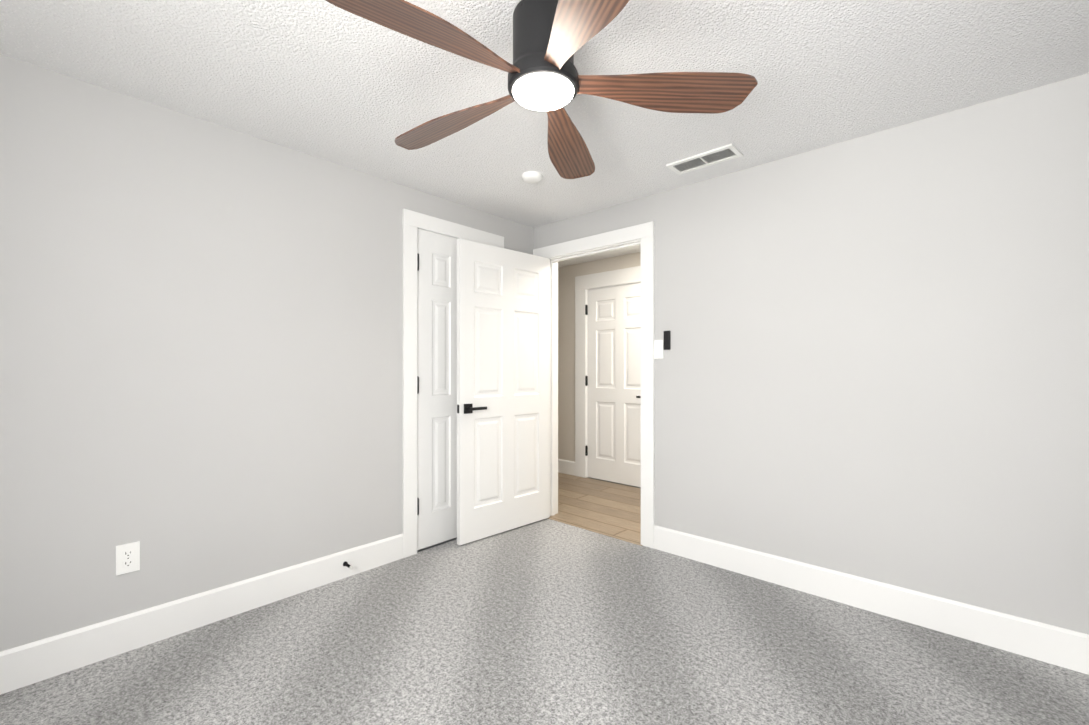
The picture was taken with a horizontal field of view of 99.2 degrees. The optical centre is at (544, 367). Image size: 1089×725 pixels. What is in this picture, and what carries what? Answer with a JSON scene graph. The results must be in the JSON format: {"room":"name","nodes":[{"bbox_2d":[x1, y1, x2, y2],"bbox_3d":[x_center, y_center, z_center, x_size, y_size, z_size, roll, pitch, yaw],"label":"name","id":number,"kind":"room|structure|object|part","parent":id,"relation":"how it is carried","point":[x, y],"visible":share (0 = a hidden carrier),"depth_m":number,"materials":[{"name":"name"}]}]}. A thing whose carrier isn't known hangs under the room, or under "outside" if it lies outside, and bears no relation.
{"room":"empty bedroom","nodes":[
{"label":"empty bedroom","id":0,"kind":"room"},
{"bbox_2d":[0,54,533,651],"bbox_3d":[-1.281,0.022,2.482,0.110,2.290,3.670,0,0,42],"label":"wall","id":1,"kind":"structure","parent":0,"point":[200,356],"depth_m":2.04,"materials":[{"name":"grey paint"}]},
{"bbox_2d":[116,541,139,575],"bbox_3d":[-1.718,0.786,1.912,0.008,0.120,0.074,0,0,42],"label":"electrical outlet","id":2,"kind":"object","parent":1,"relation":"attached to","point":[128,558],"visible":1,"depth_m":1.91,"materials":[{"name":"white plastic"}]},
{"bbox_2d":[0,533,403,694],"bbox_3d":[-1.631,1.093,2.003,0.014,0.148,2.272,0,0,42],"label":"baseboard","id":3,"kind":"structure","parent":1,"relation":"attached to","point":[21,666],"depth_m":2.02,"materials":[{"name":"white wood"}]},
{"bbox_2d":[343,561,352,569],"bbox_3d":[-1.076,1.089,2.544,0.084,0.026,0.026,0,0,42],"label":"door stop","id":4,"kind":"object","parent":3,"relation":"attached to","point":[345,563],"visible":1,"depth_m":2.54,"materials":[{"name":"black metal"}]},
{"bbox_2d":[417,229,456,549],"bbox_3d":[-0.612,0.141,3.170,0.143,2.030,0.639,0,0,42],"label":"closet door","id":5,"kind":"structure","parent":1,"relation":"in","point":[436,388],"depth_m":3.04,"materials":[{"name":"white wood"}]},
{"bbox_3d":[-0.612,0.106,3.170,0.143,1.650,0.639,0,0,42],"label":"handle","id":6,"kind":"part","parent":5,"relation":"part of","materials":[{"name":"black"}]},
{"bbox_2d":[417,228,457,238],"bbox_3d":[-0.635,0.138,3.196,0.110,2.061,0.671,0,0,42],"label":"door frame","id":7,"kind":"structure","parent":1,"relation":"attached to","point":[436,233],"depth_m":3.04,"materials":[{"name":"white wood"}]},
{"bbox_2d":[402,209,503,557],"bbox_3d":[-0.588,0.097,3.153,0.022,2.142,0.834,0,0,42],"label":"trim","id":8,"kind":"structure","parent":1,"relation":"attached to","point":[412,221],"depth_m":2.88,"materials":[{"name":"white wood"}]},
{"bbox_2d":[417,537,456,551],"bbox_3d":[-0.898,0.053,3.435,0.600,2.350,1.233,0,0,42],"label":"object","id":9,"kind":"structure","parent":0,"point":[436,544],"depth_m":3.17,"materials":[{"name":"grey"}]},
{"bbox_2d":[0,518,1088,724],"bbox_3d":[-0.129,1.196,1.437,3.000,0.060,3.450,0,0,42],"label":"floor carpet","id":10,"kind":"object","parent":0,"point":[546,621],"visible":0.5,"depth_m":1.84,"materials":[{"name":"grey carpet"}]},
{"bbox_2d":[0,0,1088,267],"bbox_3d":[-0.302,-1.163,2.441,4.820,0.080,4.920,0,0,42],"label":"ceiling","id":11,"kind":"structure","parent":0,"point":[326,80],"depth_m":1.76,"materials":[{"name":"white paint"}]},
{"bbox_2d":[522,171,542,183],"bbox_3d":[-0.071,-1.106,2.710,0.120,0.033,0.120,0,0,42],"label":"smoke detector","id":12,"kind":"object","parent":11,"relation":"attached to","point":[532,177],"visible":1,"depth_m":2.68,"materials":[{"name":"white plastic"}]},
{"bbox_2d":[325,0,757,178],"bbox_3d":[-0.054,-0.987,1.494,1.225,0.274,1.262,0,0,42],"label":"fan","id":13,"kind":"object","parent":11,"relation":"hanging from","point":[551,38],"visible":1,"depth_m":1.42,"materials":[{"name":"brown wood"}]},
{"bbox_3d":[-0.278,-0.884,1.227,0.584,0.026,0.160,-4,15,-39],"label":"blade","id":14,"kind":"part","parent":13,"relation":"part of","materials":[{"name":"brown wood"}]},
{"bbox_3d":[-0.327,-0.883,1.664,0.584,0.026,0.160,-4,11,33],"label":"blade","id":15,"kind":"part","parent":13,"relation":"part of","materials":[{"name":"brown wood"}]},
{"bbox_3d":[0.082,-0.883,1.841,0.160,0.026,0.584,-14,-7,16],"label":"blade","id":16,"kind":"part","parent":13,"relation":"part of","materials":[{"name":"brown wood"}]},
{"bbox_3d":[0.109,-0.884,1.125,0.160,0.026,0.584,13,0,-15],"label":"blade","id":17,"kind":"part","parent":13,"relation":"part of","materials":[{"name":"brown wood"}]},
{"bbox_3d":[0.368,-0.883,1.487,0.584,0.026,0.160,3,-13,2],"label":"blade","id":18,"kind":"part","parent":13,"relation":"part of","materials":[{"name":"brown wood"}]},
{"bbox_2d":[666,144,742,174],"bbox_3d":[0.859,-1.118,2.502,0.363,0.010,0.160,0,0,42],"label":"ceiling vent","id":19,"kind":"object","parent":11,"relation":"in","point":[705,159],"visible":1,"depth_m":2.49,"materials":[{"name":"white plastic"}]},
{"bbox_2d":[548,472,641,545],"bbox_3d":[0.550,1.198,3.974,3.800,0.063,1.278,0,0,42],"label":"floor","id":20,"kind":"structure","parent":0,"point":[611,509],"depth_m":3.87,"materials":[{"name":"brown wood"}]},
{"bbox_2d":[558,252,640,461],"bbox_3d":[1.016,0.025,4.490,4.020,2.290,0.110,0,0,42],"label":"wall","id":21,"kind":"structure","parent":0,"point":[567,275],"depth_m":5.10,"materials":[{"name":"grey paint"}]},
{"bbox_2d":[558,459,574,475],"bbox_3d":[-0.048,1.097,5.368,1.044,0.148,0.014,0,0,42],"label":"baseboard","id":22,"kind":"structure","parent":21,"relation":"attached to","point":[566,467],"depth_m":5.10,"materials":[{"name":"white wood"}]},
{"bbox_2d":[575,266,640,477],"bbox_3d":[0.783,0.094,4.687,1.104,2.151,0.130,0,0,42],"label":"door frame","id":23,"kind":"structure","parent":21,"relation":"attached to","point":[583,283],"depth_m":4.94,"materials":[{"name":"white wood"}]},
{"bbox_2d":[585,283,640,486],"bbox_3d":[0.761,0.170,4.674,0.820,1.984,0.143,0,0,42],"label":"hall door","id":24,"kind":"structure","parent":21,"relation":"in","point":[613,385],"depth_m":4.71,"materials":[{"name":"white wood"}]},
{"bbox_2d":[588,477,640,487],"bbox_3d":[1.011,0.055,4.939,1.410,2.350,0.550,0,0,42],"label":"threshold","id":25,"kind":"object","parent":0,"point":[613,482],"depth_m":4.83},
{"bbox_2d":[534,73,1088,633],"bbox_3d":[1.107,0.022,2.721,3.110,2.290,0.110,0,0,42],"label":"wall","id":26,"kind":"structure","parent":0,"point":[874,363],"depth_m":2.16,"materials":[{"name":"grey paint"}]},
{"bbox_2d":[457,238,549,544],"bbox_3d":[-0.264,0.158,3.312,0.831,1.997,0.143,0,0,-44],"label":"bedroom door","id":27,"kind":"structure","parent":26,"relation":"in","point":[503,389],"depth_m":3.26,"materials":[{"name":"white wood"}]},
{"bbox_2d":[533,221,654,548],"bbox_3d":[0.354,0.112,3.403,1.074,2.112,0.150,0,0,42],"label":"door frame","id":28,"kind":"structure","parent":26,"relation":"attached to","point":[644,233],"depth_m":3.05,"materials":[{"name":"white wood"}]},
{"bbox_2d":[654,340,662,358],"bbox_3d":[0.729,-0.117,2.982,0.074,0.120,0.010,0,0,42],"label":"light switch","id":29,"kind":"object","parent":26,"relation":"attached to","point":[658,349],"visible":1,"depth_m":2.97,"materials":[{"name":"white plastic"}]},
{"bbox_2d":[664,331,670,349],"bbox_3d":[0.774,-0.172,2.934,0.042,0.120,0.021,0,0,42],"label":"remote","id":30,"kind":"object","parent":26,"relation":"attached to","point":[667,340],"visible":1,"depth_m":2.92,"materials":[{"name":"black plastic"}]},
{"bbox_2d":[654,525,1088,674],"bbox_3d":[1.423,1.093,2.350,1.925,0.148,0.014,0,0,42],"label":"baseboard","id":31,"kind":"structure","parent":26,"relation":"attached to","point":[1055,645],"depth_m":2.15,"materials":[{"name":"white wood"}]}
]}

